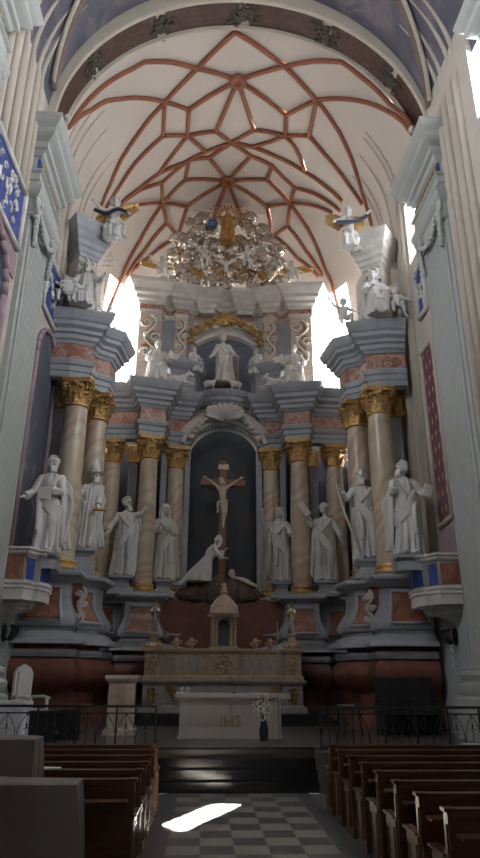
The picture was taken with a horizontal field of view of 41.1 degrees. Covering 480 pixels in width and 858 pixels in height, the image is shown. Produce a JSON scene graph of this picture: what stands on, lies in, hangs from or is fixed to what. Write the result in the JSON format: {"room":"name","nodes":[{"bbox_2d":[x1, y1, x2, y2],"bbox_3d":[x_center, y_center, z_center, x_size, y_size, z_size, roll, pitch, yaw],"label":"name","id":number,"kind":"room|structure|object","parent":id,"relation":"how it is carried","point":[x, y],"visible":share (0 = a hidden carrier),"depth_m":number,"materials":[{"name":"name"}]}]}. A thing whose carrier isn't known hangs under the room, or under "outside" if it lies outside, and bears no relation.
{"room":"church","nodes":[
{"label":"church","id":0,"kind":"room"},
{"bbox_2d":[0,217,9,342],"bbox_3d":[-4.892,0.519,10.841,0.200,10.420,2.472,1,-21,-3],"label":"wall","id":1,"kind":"structure","parent":0,"point":[4,256],"depth_m":13.22,"materials":[{"name":"paint"}]},
{"bbox_2d":[0,0,43,88],"bbox_3d":[-4.761,-2.357,9.595,1.280,14.850,2.900,1,-21,-3],"label":"wall pier","id":2,"kind":"object","parent":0,"point":[15,15],"visible":1,"depth_m":12.68,"materials":[{"name":"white paint"}]},
{"bbox_2d":[0,30,68,695],"bbox_3d":[-4.981,-5.572,8.835,0.630,20.700,27.000,1,-21,-3],"label":"wall","id":3,"kind":"structure","parent":0,"point":[43,322],"depth_m":14.22,"materials":[{"name":"beige paint"}]},
{"bbox_2d":[1,623,19,665],"bbox_3d":[-5.023,4.654,13.854,0.309,0.890,0.600,1,-21,-3],"label":"wall light","id":4,"kind":"object","parent":3,"relation":"attached to","point":[14,632],"visible":1,"depth_m":13.85,"materials":[{"name":"black metal"}]},
{"bbox_2d":[0,121,28,251],"bbox_3d":[-4.884,-5.050,13.523,0.140,1.640,2.221,1,-21,-3],"label":"relief panel","id":5,"kind":"object","parent":3,"relation":"attached to","point":[14,196],"visible":1,"depth_m":13.71,"materials":[{"name":"blue paint"}]},
{"bbox_2d":[0,546,60,620],"bbox_3d":[-4.675,3.507,14.279,1.054,1.520,1.530,1,-21,-3],"label":"console","id":6,"kind":"object","parent":3,"relation":"attached to","point":[27,585],"visible":0.87,"depth_m":13.87,"materials":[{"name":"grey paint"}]},
{"bbox_2d":[20,455,73,572],"bbox_3d":[-4.543,1.894,14.898,1.315,2.737,0.717,1,-21,-3],"label":"statue","id":7,"kind":"object","parent":6,"relation":"on","point":[54,499],"visible":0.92,"depth_m":14.77,"materials":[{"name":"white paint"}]},
{"bbox_2d":[37,487,51,498],"bbox_3d":[-4.505,1.472,14.783,0.305,0.262,0.127,5,-22,-12],"label":"book","id":8,"kind":"object","parent":7,"relation":"on","point":[43,492],"depth_m":14.76,"materials":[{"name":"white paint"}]},
{"bbox_2d":[9,327,57,545],"bbox_3d":[-5.149,0.252,16.294,0.140,6.139,2.221,1,-21,-3],"label":"niche","id":9,"kind":"object","parent":3,"relation":"attached to","point":[43,390],"visible":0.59,"depth_m":16.14,"materials":[{"name":"paint"}]},
{"bbox_2d":[41,258,62,332],"bbox_3d":[-5.111,-3.673,17.514,0.140,1.740,1.771,1,-21,-3],"label":"relief panel","id":10,"kind":"object","parent":3,"relation":"attached to","point":[49,301],"visible":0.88,"depth_m":17.37,"materials":[{"name":"blue paint"}]},
{"bbox_2d":[0,111,82,700],"bbox_3d":[-5.026,-0.454,14.116,1.280,14.550,2.820,1,-21,-3],"label":"wall pier","id":11,"kind":"object","parent":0,"point":[54,183],"visible":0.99,"depth_m":14.89,"materials":[{"name":"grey paint"}]},
{"bbox_2d":[0,0,87,190],"bbox_3d":[-4.485,-8.762,14.816,1.000,6.163,2.380,1,-21,-3],"label":"wall","id":12,"kind":"structure","parent":0,"point":[38,88],"depth_m":14.54,"materials":[{"name":"white paint"}]},
{"bbox_2d":[55,92,112,275],"bbox_3d":[-4.740,-6.958,19.499,0.982,5.762,2.920,1,-21,-3],"label":"wall","id":13,"kind":"structure","parent":0,"point":[61,212],"depth_m":19.04,"materials":[{"name":"white paint"}]},
{"bbox_2d":[99,301,370,562],"bbox_3d":[-0.519,2.801,22.834,11.110,15.200,4.620,1,-21,-3],"label":"wall","id":14,"kind":"structure","parent":0,"point":[355,315],"depth_m":23.27,"materials":[{"name":"beige paint"}]},
{"bbox_2d":[103,274,137,381],"bbox_3d":[-4.616,-2.217,24.584,0.547,7.422,2.605,-15,-26,34],"label":"window","id":15,"kind":"structure","parent":14,"relation":"in","point":[125,322],"depth_m":25.51,"materials":[{"name":"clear glass"}]},
{"bbox_2d":[312,283,350,387],"bbox_3d":[3.630,-2.013,24.984,0.547,7.422,2.605,19,-28,-39],"label":"window","id":16,"kind":"structure","parent":14,"relation":"in","point":[328,327],"depth_m":26.00,"materials":[{"name":"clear glass"}]},
{"bbox_2d":[48,0,426,127],"bbox_3d":[0.123,-10.619,18.453,13.100,6.802,1.050,1,-21,-3],"label":"arch","id":17,"kind":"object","parent":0,"point":[151,22],"depth_m":18.63,"materials":[{"name":"brown paint"}]},
{"bbox_2d":[66,30,414,314],"bbox_3d":[-0.274,-8.057,23.284,10.100,5.666,10.765,1,-21,-3],"label":"ceiling","id":18,"kind":"structure","parent":0,"point":[273,126],"depth_m":22.42,"materials":[{"name":"paint"}]},
{"bbox_2d":[30,0,477,108],"bbox_3d":[0.630,-14.030,8.635,10.352,5.601,19.950,1,-21,-3],"label":"ceiling","id":19,"kind":"structure","parent":0,"point":[382,18],"depth_m":17.02,"materials":[{"name":"white paint"}]},
{"bbox_2d":[140,793,372,857],"bbox_3d":[0.504,2.686,1.677,11.300,0.200,19.000,1,-21,-3],"label":"floor","id":20,"kind":"structure","parent":0,"point":[204,825],"depth_m":8.11,"materials":[{"name":"grey tile"}]},
{"bbox_2d":[0,734,43,777],"bbox_3d":[-2.606,3.092,4.961,2.111,1.332,0.510,1,-21,-3],"label":"cabinet","id":21,"kind":"object","parent":20,"relation":"on","point":[20,755],"visible":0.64,"depth_m":5.04,"materials":[{"name":"wood"}]},
{"bbox_2d":[0,776,83,857],"bbox_3d":[-2.332,3.061,4.514,2.559,1.071,0.553,1,-21,-3],"label":"bench","id":22,"kind":"object","parent":20,"relation":"on","point":[40,817],"visible":1,"depth_m":4.54,"materials":[{"name":"wood"}]},
{"bbox_2d":[44,768,144,857],"bbox_3d":[-2.752,3.977,6.589,3.475,0.890,0.610,1,-21,-3],"label":"pew","id":23,"kind":"object","parent":20,"relation":"on","point":[51,773],"visible":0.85,"depth_m":6.63,"materials":[{"name":"brown wood"}]},
{"bbox_2d":[44,761,149,852],"bbox_3d":[-2.787,4.210,7.194,3.475,0.890,0.610,1,-21,-3],"label":"pew","id":24,"kind":"object","parent":20,"relation":"on","point":[63,764],"visible":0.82,"depth_m":7.24,"materials":[{"name":"brown wood"}]},
{"bbox_2d":[44,754,153,838],"bbox_3d":[-2.822,4.444,7.800,3.475,0.890,0.610,1,-21,-3],"label":"pew","id":25,"kind":"object","parent":20,"relation":"on","point":[147,757],"visible":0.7,"depth_m":7.84,"materials":[{"name":"brown wood"}]},
{"bbox_2d":[44,749,156,826],"bbox_3d":[-2.857,4.677,8.406,3.475,0.890,0.610,1,-21,-3],"label":"pew","id":26,"kind":"object","parent":20,"relation":"on","point":[46,751],"visible":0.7,"depth_m":8.44,"materials":[{"name":"brown wood"}]},
{"bbox_2d":[44,744,159,816],"bbox_3d":[-2.892,4.910,9.011,3.475,0.890,0.610,1,-21,-3],"label":"pew","id":27,"kind":"object","parent":20,"relation":"on","point":[46,746],"visible":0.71,"depth_m":9.05,"materials":[{"name":"brown wood"}]},
{"bbox_2d":[81,777,139,857],"bbox_3d":[-2.717,3.744,5.983,3.475,0.890,0.610,1,-21,-3],"label":"pew","id":28,"kind":"object","parent":20,"relation":"on","point":[110,811],"visible":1,"depth_m":5.96,"materials":[{"name":"brown wood"}]},
{"bbox_2d":[84,798,127,803],"bbox_3d":[-2.716,3.417,5.873,3.350,0.020,0.170,1,-21,-3],"label":"shelf","id":29,"kind":"object","parent":28,"relation":"attached to","point":[86,800],"depth_m":5.93,"materials":[{"name":"brown wood"}]},
{"bbox_2d":[158,781,319,793],"bbox_3d":[-0.047,6.005,10.790,2.720,0.160,0.475,1,-21,-3],"label":"steps","id":30,"kind":"structure","parent":20,"relation":"on","point":[163,786],"depth_m":10.59,"materials":[{"name":"black stone"}]},
{"bbox_2d":[158,769,317,780],"bbox_3d":[-0.051,5.883,10.918,2.720,0.160,0.325,1,-21,-3],"label":"steps","id":31,"kind":"structure","parent":30,"relation":"on","point":[164,774],"depth_m":10.79,"materials":[{"name":"black stone"}]},
{"bbox_2d":[158,757,315,768],"bbox_3d":[-0.054,5.760,11.045,2.720,0.160,0.175,1,-21,-3],"label":"steps","id":32,"kind":"structure","parent":31,"relation":"on","point":[226,762],"depth_m":10.99,"materials":[{"name":"black stone"}]},
{"bbox_2d":[323,744,479,815],"bbox_3d":[3.060,5.057,9.298,3.625,0.890,0.610,1,-21,-3],"label":"pew","id":33,"kind":"object","parent":20,"relation":"on","point":[333,754],"visible":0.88,"depth_m":9.24,"materials":[{"name":"brown wood"}]},
{"bbox_2d":[331,749,479,825],"bbox_3d":[3.096,4.813,8.665,3.625,0.890,0.610,1,-21,-3],"label":"pew","id":34,"kind":"object","parent":20,"relation":"on","point":[343,770],"visible":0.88,"depth_m":8.59,"materials":[{"name":"brown wood"}]},
{"bbox_2d":[341,755,479,838],"bbox_3d":[3.133,4.569,8.031,3.625,0.890,0.610,1,-21,-3],"label":"pew","id":35,"kind":"object","parent":20,"relation":"on","point":[354,780],"visible":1,"depth_m":7.95,"materials":[{"name":"brown wood"}]},
{"bbox_2d":[353,761,479,853],"bbox_3d":[3.170,4.324,7.397,3.625,0.890,0.610,1,-21,-3],"label":"pew","id":36,"kind":"object","parent":20,"relation":"on","point":[368,780],"visible":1,"depth_m":7.31,"materials":[{"name":"brown wood"}]},
{"bbox_2d":[366,769,479,857],"bbox_3d":[3.206,4.080,6.764,3.625,0.890,0.610,1,-21,-3],"label":"pew","id":37,"kind":"object","parent":20,"relation":"on","point":[384,787],"visible":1,"depth_m":6.67,"materials":[{"name":"brown wood"}]},
{"bbox_2d":[383,779,479,857],"bbox_3d":[3.243,3.836,6.130,3.625,0.890,0.610,1,-21,-3],"label":"pew","id":38,"kind":"object","parent":20,"relation":"on","point":[404,800],"visible":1,"depth_m":6.04,"materials":[{"name":"brown wood"}]},
{"bbox_2d":[402,791,479,857],"bbox_3d":[3.279,3.592,5.497,3.625,0.890,0.610,1,-21,-3],"label":"pew","id":39,"kind":"object","parent":20,"relation":"on","point":[430,824],"visible":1,"depth_m":5.40,"materials":[{"name":"brown wood"}]},
{"bbox_2d":[427,806,479,857],"bbox_3d":[3.316,3.348,4.863,3.625,0.890,0.610,1,-21,-3],"label":"pew","id":40,"kind":"object","parent":20,"relation":"on","point":[461,824],"visible":1,"depth_m":4.76,"materials":[{"name":"brown wood"}]},
{"bbox_2d":[456,833,479,841],"bbox_3d":[3.342,3.022,4.754,3.500,0.020,0.170,1,-21,-3],"label":"shelf","id":41,"kind":"object","parent":40,"relation":"attached to","point":[464,837],"depth_m":4.67,"materials":[{"name":"brown wood"}]},
{"bbox_2d":[45,718,476,793],"bbox_3d":[-0.394,8.393,17.376,11.300,0.840,13.550,1,-21,-3],"label":"floor","id":42,"kind":"structure","parent":0,"point":[166,736],"depth_m":12.28,"materials":[{"name":"stone"}]},
{"bbox_2d":[0,700,33,734],"bbox_3d":[-4.264,5.397,11.948,0.651,0.600,0.656,1,-21,-3],"label":"side table","id":43,"kind":"object","parent":42,"relation":"on","point":[16,718],"visible":0.66,"depth_m":11.68,"materials":[{"name":"white stone"}]},
{"bbox_2d":[12,672,20,700],"bbox_3d":[-4.211,4.876,12.152,0.160,0.510,0.156,1,-21,-3],"label":"candlestick","id":44,"kind":"object","parent":43,"relation":"on","point":[16,695],"visible":1,"depth_m":12.12,"materials":[{"name":"grey paint"}]},
{"bbox_2d":[15,672,20,694],"bbox_3d":[-4.211,4.829,12.170,0.056,0.410,0.056,1,-21,-3],"label":"candle","id":45,"kind":"object","parent":44,"relation":"on","point":[19,673],"depth_m":12.15,"materials":[{"name":"white wax"}]},
{"bbox_2d":[11,664,50,709],"bbox_3d":[-4.401,5.662,13.442,0.547,1.380,0.672,-8,-23,21],"label":"armchair","id":46,"kind":"object","parent":42,"relation":"on","point":[26,679],"visible":0.55,"depth_m":13.61,"materials":[{"name":"white paint"}]},
{"bbox_2d":[28,710,59,741],"bbox_3d":[-3.781,5.634,12.180,0.640,0.530,0.550,1,-21,-3],"label":"kneeler","id":47,"kind":"object","parent":42,"relation":"on","point":[50,733],"visible":0.45,"depth_m":11.98,"materials":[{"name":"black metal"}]},
{"bbox_2d":[51,709,83,739],"bbox_3d":[-3.403,5.787,12.572,0.640,0.530,0.550,1,-21,-3],"label":"kneeler","id":48,"kind":"object","parent":42,"relation":"on","point":[59,717],"visible":0.69,"depth_m":12.37,"materials":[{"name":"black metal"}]},
{"bbox_2d":[6,212,135,727],"bbox_3d":[-4.311,0.632,17.685,2.469,13.820,3.032,1,-21,-3],"label":"altarpiece column section","id":49,"kind":"object","parent":42,"relation":"on","point":[61,641],"visible":0.71,"depth_m":16.86,"materials":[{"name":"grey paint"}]},
{"bbox_2d":[55,274,77,305],"bbox_3d":[-4.911,-3.881,17.775,0.911,1.060,0.499,7,-22,-17],"label":"putto","id":50,"kind":"object","parent":49,"relation":"on","point":[66,285],"visible":0.92,"depth_m":17.62,"materials":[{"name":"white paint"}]},
{"bbox_2d":[75,459,105,575],"bbox_3d":[-3.970,2.274,16.952,0.888,3.193,0.822,5,-22,-12],"label":"statue","id":51,"kind":"object","parent":49,"relation":"on","point":[90,534],"visible":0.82,"depth_m":16.83,"materials":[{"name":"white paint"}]},
{"bbox_2d":[69,252,114,310],"bbox_3d":[-4.184,-4.186,18.211,1.211,1.868,0.954,1,-21,-3],"label":"statue","id":52,"kind":"object","parent":49,"relation":"on","point":[85,296],"visible":0.88,"depth_m":18.14,"materials":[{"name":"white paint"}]},
{"bbox_2d":[91,196,138,242],"bbox_3d":[-3.828,-6.325,19.356,1.404,1.689,0.607,-3,-21,8],"label":"angel statue","id":53,"kind":"object","parent":49,"relation":"attached to","point":[111,226],"visible":1,"depth_m":19.21,"materials":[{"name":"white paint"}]},
{"bbox_2d":[102,675,140,735],"bbox_3d":[-2.527,5.880,13.687,0.700,1.170,0.560,1,-21,-3],"label":"lectern","id":54,"kind":"object","parent":42,"relation":"on","point":[122,688],"visible":0.84,"depth_m":13.53,"materials":[{"name":"beige stone"}]},
{"bbox_2d":[92,274,368,718],"bbox_3d":[-0.556,1.571,22.146,10.226,15.320,3.142,1,-21,-3],"label":"altarpiece","id":55,"kind":"object","parent":42,"relation":"on","point":[287,441],"visible":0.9,"depth_m":22.47,"materials":[{"name":"grey stone"}]},
{"bbox_2d":[104,496,153,594],"bbox_3d":[-3.570,3.670,20.371,1.536,3.133,0.761,3,-21,-7],"label":"statue","id":56,"kind":"object","parent":55,"relation":"on","point":[122,569],"visible":0.95,"depth_m":20.16,"materials":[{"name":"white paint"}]},
{"bbox_2d":[140,255,173,282],"bbox_3d":[-3.184,-6.191,24.517,1.389,1.202,0.575,1,-21,-3],"label":"angel statue","id":57,"kind":"object","parent":55,"relation":"on","point":[161,268],"visible":1,"depth_m":24.64,"materials":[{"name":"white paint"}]},
{"bbox_2d":[145,340,178,378],"bbox_3d":[-2.766,-2.407,22.712,1.196,1.806,1.026,4,-21,-10],"label":"statue","id":58,"kind":"object","parent":55,"relation":"on","point":[157,359],"visible":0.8,"depth_m":22.53,"materials":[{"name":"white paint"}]},
{"bbox_2d":[168,350,178,360],"bbox_3d":[-2.344,-2.586,22.565,0.455,0.421,0.202,8,-22,-19],"label":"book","id":59,"kind":"object","parent":58,"relation":"on","point":[172,356],"depth_m":22.55,"materials":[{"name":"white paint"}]},
{"bbox_2d":[152,504,180,597],"bbox_3d":[-2.394,3.945,20.985,1.062,3.074,0.757,5,-22,-12],"label":"statue","id":60,"kind":"object","parent":55,"relation":"on","point":[166,568],"visible":0.91,"depth_m":20.77,"materials":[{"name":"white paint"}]},
{"bbox_2d":[167,368,194,387],"bbox_3d":[-2.124,-1.850,22.636,1.014,0.675,0.461,7,-22,-17],"label":"statue","id":61,"kind":"object","parent":55,"relation":"on","point":[183,377],"visible":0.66,"depth_m":22.50,"materials":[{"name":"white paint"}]},
{"bbox_2d":[188,347,203,374],"bbox_3d":[-1.633,-2.541,23.644,0.562,1.168,0.678,16,-26,-35],"label":"statue","id":62,"kind":"object","parent":55,"relation":"on","point":[193,355],"visible":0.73,"depth_m":23.48,"materials":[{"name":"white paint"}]},
{"bbox_2d":[175,574,264,604],"bbox_3d":[-0.625,5.266,20.811,2.988,1.059,1.002,1,-21,-3],"label":"rock mound","id":63,"kind":"object","parent":55,"relation":"on","point":[198,592],"visible":0.77,"depth_m":20.40,"materials":[{"name":"brown stone"}]},
{"bbox_2d":[173,535,228,586],"bbox_3d":[-1.238,4.236,20.660,1.762,1.671,0.700,1,-21,-3],"label":"statue","id":64,"kind":"object","parent":63,"relation":"on","point":[201,571],"visible":1,"depth_m":20.46,"materials":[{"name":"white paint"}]},
{"bbox_2d":[201,461,244,576],"bbox_3d":[-0.586,3.109,21.576,1.520,4.320,0.348,1,-21,-3],"label":"crucifix","id":65,"kind":"object","parent":63,"relation":"on","point":[222,484],"visible":1,"depth_m":21.86,"materials":[{"name":"brown wood"}]},
{"bbox_2d":[186,431,255,588],"bbox_3d":[-0.643,3.050,23.203,2.800,6.600,0.100,1,-21,-3],"label":"niche","id":66,"kind":"object","parent":55,"relation":"attached to","point":[207,453],"depth_m":23.26,"materials":[{"name":"paint"}]},
{"bbox_2d":[209,333,238,387],"bbox_3d":[-0.598,-2.581,23.744,1.104,2.338,0.602,1,-21,-3],"label":"statue","id":67,"kind":"object","parent":55,"relation":"on","point":[224,371],"visible":0.97,"depth_m":23.55,"materials":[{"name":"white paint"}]},
{"bbox_2d":[196,339,253,392],"bbox_3d":[-0.593,-2.253,24.874,2.600,3.300,0.100,1,-21,-3],"label":"niche","id":68,"kind":"object","parent":55,"relation":"attached to","point":[245,352],"depth_m":25.00,"materials":[{"name":"stone"}]},
{"bbox_2d":[161,205,290,289],"bbox_3d":[-0.557,-7.731,25.933,5.173,5.302,1.114,1,-21,-3],"label":"sculpted cloud ornament","id":69,"kind":"object","parent":55,"relation":"on","point":[188,266],"visible":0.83,"depth_m":25.51,"materials":[{"name":"silver wood"}]},
{"bbox_2d":[195,244,214,265],"bbox_3d":[-1.373,-6.793,25.052,0.826,1.035,0.294,-1,-21,3],"label":"angel statue","id":70,"kind":"object","parent":69,"relation":"attached to","point":[205,251],"visible":1,"depth_m":25.01,"materials":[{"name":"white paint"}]},
{"bbox_2d":[217,208,237,244],"bbox_3d":[-0.506,-8.200,25.815,0.865,1.679,0.532,1,-21,-3],"label":"statue","id":71,"kind":"object","parent":69,"relation":"attached to","point":[227,233],"visible":1,"depth_m":25.63,"materials":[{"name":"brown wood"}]},
{"bbox_2d":[237,246,258,266],"bbox_3d":[0.299,-6.756,25.121,0.844,1.032,0.312,1,-21,-3],"label":"angel statue","id":72,"kind":"object","parent":69,"relation":"attached to","point":[247,253],"visible":1,"depth_m":25.09,"materials":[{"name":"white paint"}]},
{"bbox_2d":[248,348,262,375],"bbox_3d":[0.573,-2.499,23.755,0.562,1.194,0.678,-12,-24,30],"label":"statue","id":73,"kind":"object","parent":55,"relation":"on","point":[256,358],"visible":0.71,"depth_m":23.61,"materials":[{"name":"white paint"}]},
{"bbox_2d":[259,373,284,390],"bbox_3d":[1.193,-1.748,22.788,1.014,0.632,0.461,-4,-22,11],"label":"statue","id":74,"kind":"object","parent":55,"relation":"on","point":[269,380],"visible":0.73,"depth_m":22.69,"materials":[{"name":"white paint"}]},
{"bbox_2d":[261,506,291,598],"bbox_3d":[1.238,4.042,21.148,1.101,3.052,0.758,0,-21,2],"label":"statue","id":75,"kind":"object","parent":55,"relation":"on","point":[278,570],"visible":0.98,"depth_m":21.01,"materials":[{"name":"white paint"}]},
{"bbox_2d":[273,344,306,382],"bbox_3d":[1.782,-2.294,22.931,1.195,1.804,1.026,-1,-21,5],"label":"statue","id":76,"kind":"object","parent":55,"relation":"on","point":[293,363],"visible":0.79,"depth_m":22.70,"materials":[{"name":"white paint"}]},
{"bbox_2d":[278,260,312,281],"bbox_3d":[2.183,-6.058,24.779,1.442,1.202,0.570,1,-21,-3],"label":"angel statue","id":77,"kind":"object","parent":55,"relation":"on","point":[293,272],"visible":1,"depth_m":24.88,"materials":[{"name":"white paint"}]},
{"bbox_2d":[298,502,343,597],"bbox_3d":[2.618,3.843,20.611,1.458,3.052,0.761,-1,-21,5],"label":"statue","id":78,"kind":"object","parent":55,"relation":"on","point":[323,556],"visible":0.98,"depth_m":20.43,"materials":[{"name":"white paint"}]},
{"bbox_2d":[298,502,310,516],"bbox_3d":[2.086,2.604,20.802,0.430,0.498,0.069,-1,-21,5],"label":"book","id":79,"kind":"object","parent":78,"relation":"on","point":[304,509],"depth_m":20.77,"materials":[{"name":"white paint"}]},
{"bbox_2d":[175,692,285,738],"bbox_3d":[-0.209,5.879,13.177,2.240,0.830,0.840,1,-21,-3],"label":"altar table","id":80,"kind":"object","parent":42,"relation":"on","point":[202,715],"visible":0.99,"depth_m":12.86,"materials":[{"name":"stone"}]},
{"bbox_2d":[134,710,337,725],"bbox_3d":[-0.465,7.707,17.127,5.800,0.260,2.500,1,-21,-3],"label":"steps","id":81,"kind":"structure","parent":42,"relation":"on","point":[311,718],"depth_m":16.16,"materials":[{"name":"black stone"}]},
{"bbox_2d":[137,638,307,712],"bbox_3d":[-0.479,6.834,17.865,4.500,1.900,1.350,1,-21,-3],"label":"altar","id":82,"kind":"object","parent":81,"relation":"on","point":[166,670],"visible":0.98,"depth_m":17.55,"materials":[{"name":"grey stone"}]},
{"bbox_2d":[144,601,163,647],"bbox_3d":[-2.397,5.504,18.078,0.548,1.273,0.520,1,-21,-3],"label":"statuette","id":83,"kind":"object","parent":82,"relation":"on","point":[155,611],"visible":1,"depth_m":17.96,"materials":[{"name":"beige stone"}]},
{"bbox_2d":[208,583,239,647],"bbox_3d":[-0.464,5.315,18.317,0.920,1.820,0.840,1,-21,-3],"label":"tabernacle","id":84,"kind":"object","parent":82,"relation":"on","point":[223,613],"visible":1,"depth_m":18.10,"materials":[{"name":"beige stone"}]},
{"bbox_2d":[283,603,301,648],"bbox_3d":[1.478,5.599,18.265,0.548,1.274,0.520,1,-21,-3],"label":"statuette","id":85,"kind":"object","parent":82,"relation":"on","point":[291,613],"visible":1,"depth_m":18.16,"materials":[{"name":"beige stone"}]},
{"bbox_2d":[158,747,313,749],"bbox_3d":[-0.056,5.574,11.189,2.720,0.040,0.060,1,-21,-3],"label":"steps","id":86,"kind":"structure","parent":42,"relation":"attached to","point":[159,748],"depth_m":11.16,"materials":[{"name":"black stone"}]},
{"bbox_2d":[252,692,271,740],"bbox_3d":[0.441,5.575,12.433,0.388,0.859,0.376,1,-21,-3],"label":"flower vase","id":87,"kind":"object","parent":42,"relation":"on","point":[263,730],"visible":1,"depth_m":12.39,"materials":[{"name":"black metal"}]},
{"bbox_2d":[272,622,285,741],"bbox_3d":[0.751,4.939,12.629,0.260,2.200,0.260,1,-21,-3],"label":"microphone stand","id":88,"kind":"object","parent":42,"relation":"on","point":[278,739],"visible":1,"depth_m":12.50,"materials":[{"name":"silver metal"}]},
{"bbox_2d":[327,708,366,737],"bbox_3d":[2.255,6.139,13.434,0.840,0.562,0.840,1,-21,-3],"label":"table","id":89,"kind":"object","parent":42,"relation":"on","point":[338,709],"visible":0.55,"depth_m":13.31,"materials":[{"name":"black metal"}]},
{"bbox_2d":[319,224,446,730],"bbox_3d":[3.652,0.828,18.069,2.469,13.820,3.032,1,-21,-3],"label":"altarpiece column section","id":90,"kind":"object","parent":42,"relation":"on","point":[383,636],"visible":0.7,"depth_m":17.25,"materials":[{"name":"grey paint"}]},
{"bbox_2d":[327,297,359,323],"bbox_3d":[3.055,-3.432,18.879,0.955,1.110,0.493,1,-21,-3],"label":"putto","id":91,"kind":"object","parent":90,"relation":"on","point":[343,315],"visible":0.91,"depth_m":18.92,"materials":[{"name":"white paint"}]},
{"bbox_2d":[324,206,371,251],"bbox_3d":[3.360,-6.148,19.702,1.419,1.689,0.586,6,-22,-14],"label":"angel statue","id":92,"kind":"object","parent":90,"relation":"attached to","point":[350,239],"visible":1,"depth_m":19.59,"materials":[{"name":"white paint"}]},
{"bbox_2d":[334,469,375,579],"bbox_3d":[3.281,2.504,17.227,1.467,3.043,0.890,0,-21,2],"label":"statue","id":93,"kind":"object","parent":90,"relation":"on","point":[362,503],"visible":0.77,"depth_m":17.05,"materials":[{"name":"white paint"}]},
{"bbox_2d":[360,270,396,319],"bbox_3d":[3.982,-3.934,18.578,0.896,1.759,1.031,8,-22,-18],"label":"statue","id":94,"kind":"object","parent":90,"relation":"on","point":[375,302],"visible":0.9,"depth_m":18.29,"materials":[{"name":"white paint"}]},
{"bbox_2d":[379,287,411,317],"bbox_3d":[4.424,-3.639,18.195,0.854,1.010,0.445,-2,-21,7],"label":"putto","id":95,"kind":"object","parent":90,"relation":"on","point":[396,303],"visible":0.98,"depth_m":18.18,"materials":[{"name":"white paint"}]},
{"bbox_2d":[373,678,444,736],"bbox_3d":[3.639,6.005,13.887,1.300,1.150,0.560,1,-21,-3],"label":"stall","id":96,"kind":"object","parent":42,"relation":"on","point":[387,691],"visible":0.79,"depth_m":14.07,"materials":[{"name":"black wood"}]},
{"bbox_2d":[314,750,328,793],"bbox_3d":[3.467,5.984,11.014,4.320,0.800,0.450,1,-21,-3],"label":"floor","id":97,"kind":"structure","parent":0,"point":[322,757],"depth_m":10.79,"materials":[{"name":"stone"}]},
{"bbox_2d":[319,706,479,750],"bbox_3d":[3.121,5.274,11.295,3.450,0.722,0.044,1,-21,-3],"label":"altar rail","id":98,"kind":"object","parent":97,"relation":"on","point":[415,708],"visible":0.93,"depth_m":11.32,"materials":[{"name":"black metal"}]},
{"bbox_2d":[352,131,438,553],"bbox_3d":[4.422,-2.783,19.063,0.982,13.762,2.120,1,-21,-3],"label":"wall","id":99,"kind":"structure","parent":0,"point":[419,410],"depth_m":18.04,"materials":[{"name":"white paint"}]},
{"bbox_2d":[390,116,479,742],"bbox_3d":[5.020,-0.433,14.709,1.280,15.050,2.760,1,-21,-3],"label":"wall pier","id":100,"kind":"object","parent":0,"point":[419,183],"visible":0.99,"depth_m":14.96,"materials":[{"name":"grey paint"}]},
{"bbox_2d":[391,0,479,732],"bbox_3d":[5.674,-5.309,9.349,0.630,20.700,27.000,1,-21,-3],"label":"wall","id":101,"kind":"structure","parent":0,"point":[467,63],"depth_m":15.06,"materials":[{"name":"beige paint"}]},
{"bbox_2d":[413,262,428,321],"bbox_3d":[4.911,-3.780,17.425,0.140,1.590,0.795,1,-21,-3],"label":"relief panel","id":102,"kind":"object","parent":101,"relation":"attached to","point":[419,282],"visible":0.89,"depth_m":17.46,"materials":[{"name":"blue paint"}]},
{"bbox_2d":[418,337,453,529],"bbox_3d":[4.884,0.047,16.024,0.120,4.820,1.034,1,-21,-3],"label":"wall panel","id":103,"kind":"object","parent":101,"relation":"attached to","point":[443,507],"visible":0.86,"depth_m":16.01,"materials":[{"name":"red fabric"}]},
{"bbox_2d":[408,553,463,625],"bbox_3d":[4.400,3.730,14.716,1.054,1.520,1.530,1,-21,-3],"label":"console","id":104,"kind":"object","parent":101,"relation":"attached to","point":[436,589],"visible":0.81,"depth_m":14.32,"materials":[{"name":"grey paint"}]},
{"bbox_2d":[381,459,432,573],"bbox_3d":[4.017,2.035,15.356,1.243,2.740,0.705,0,-21,2],"label":"statue","id":105,"kind":"object","parent":104,"relation":"on","point":[404,538],"visible":1,"depth_m":15.20,"materials":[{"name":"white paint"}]},
{"bbox_2d":[422,483,432,498],"bbox_3d":[4.477,1.480,15.307,0.307,0.381,0.064,7,-22,-17],"label":"book","id":106,"kind":"object","parent":105,"relation":"on","point":[427,489],"depth_m":15.27,"materials":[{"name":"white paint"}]},
{"bbox_2d":[439,627,457,668],"bbox_3d":[4.731,4.894,14.325,0.309,0.890,0.600,1,-21,-3],"label":"wall light","id":107,"kind":"object","parent":101,"relation":"attached to","point":[445,632],"visible":1,"depth_m":14.34,"materials":[{"name":"black metal"}]},
{"bbox_2d":[453,0,479,40],"bbox_3d":[5.295,-2.275,9.929,1.280,15.050,2.900,1,-21,-3],"label":"wall pier","id":108,"kind":"object","parent":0,"point":[467,23],"visible":1,"depth_m":13.36,"materials":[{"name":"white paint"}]},
{"bbox_3d":[-3.532,5.812,10.677,4.260,0.800,0.450,1,-21,-3],"label":"floor","id":109,"kind":"structure","parent":0,"visible":0},
{"bbox_2d":[0,704,156,743],"bbox_3d":[-3.150,5.120,10.992,3.410,0.722,0.044,1,-21,-3],"label":"altar rail","id":110,"kind":"object","parent":109,"relation":"on","point":[1,705],"visible":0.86,"depth_m":11.06,"materials":[{"name":"black metal"}]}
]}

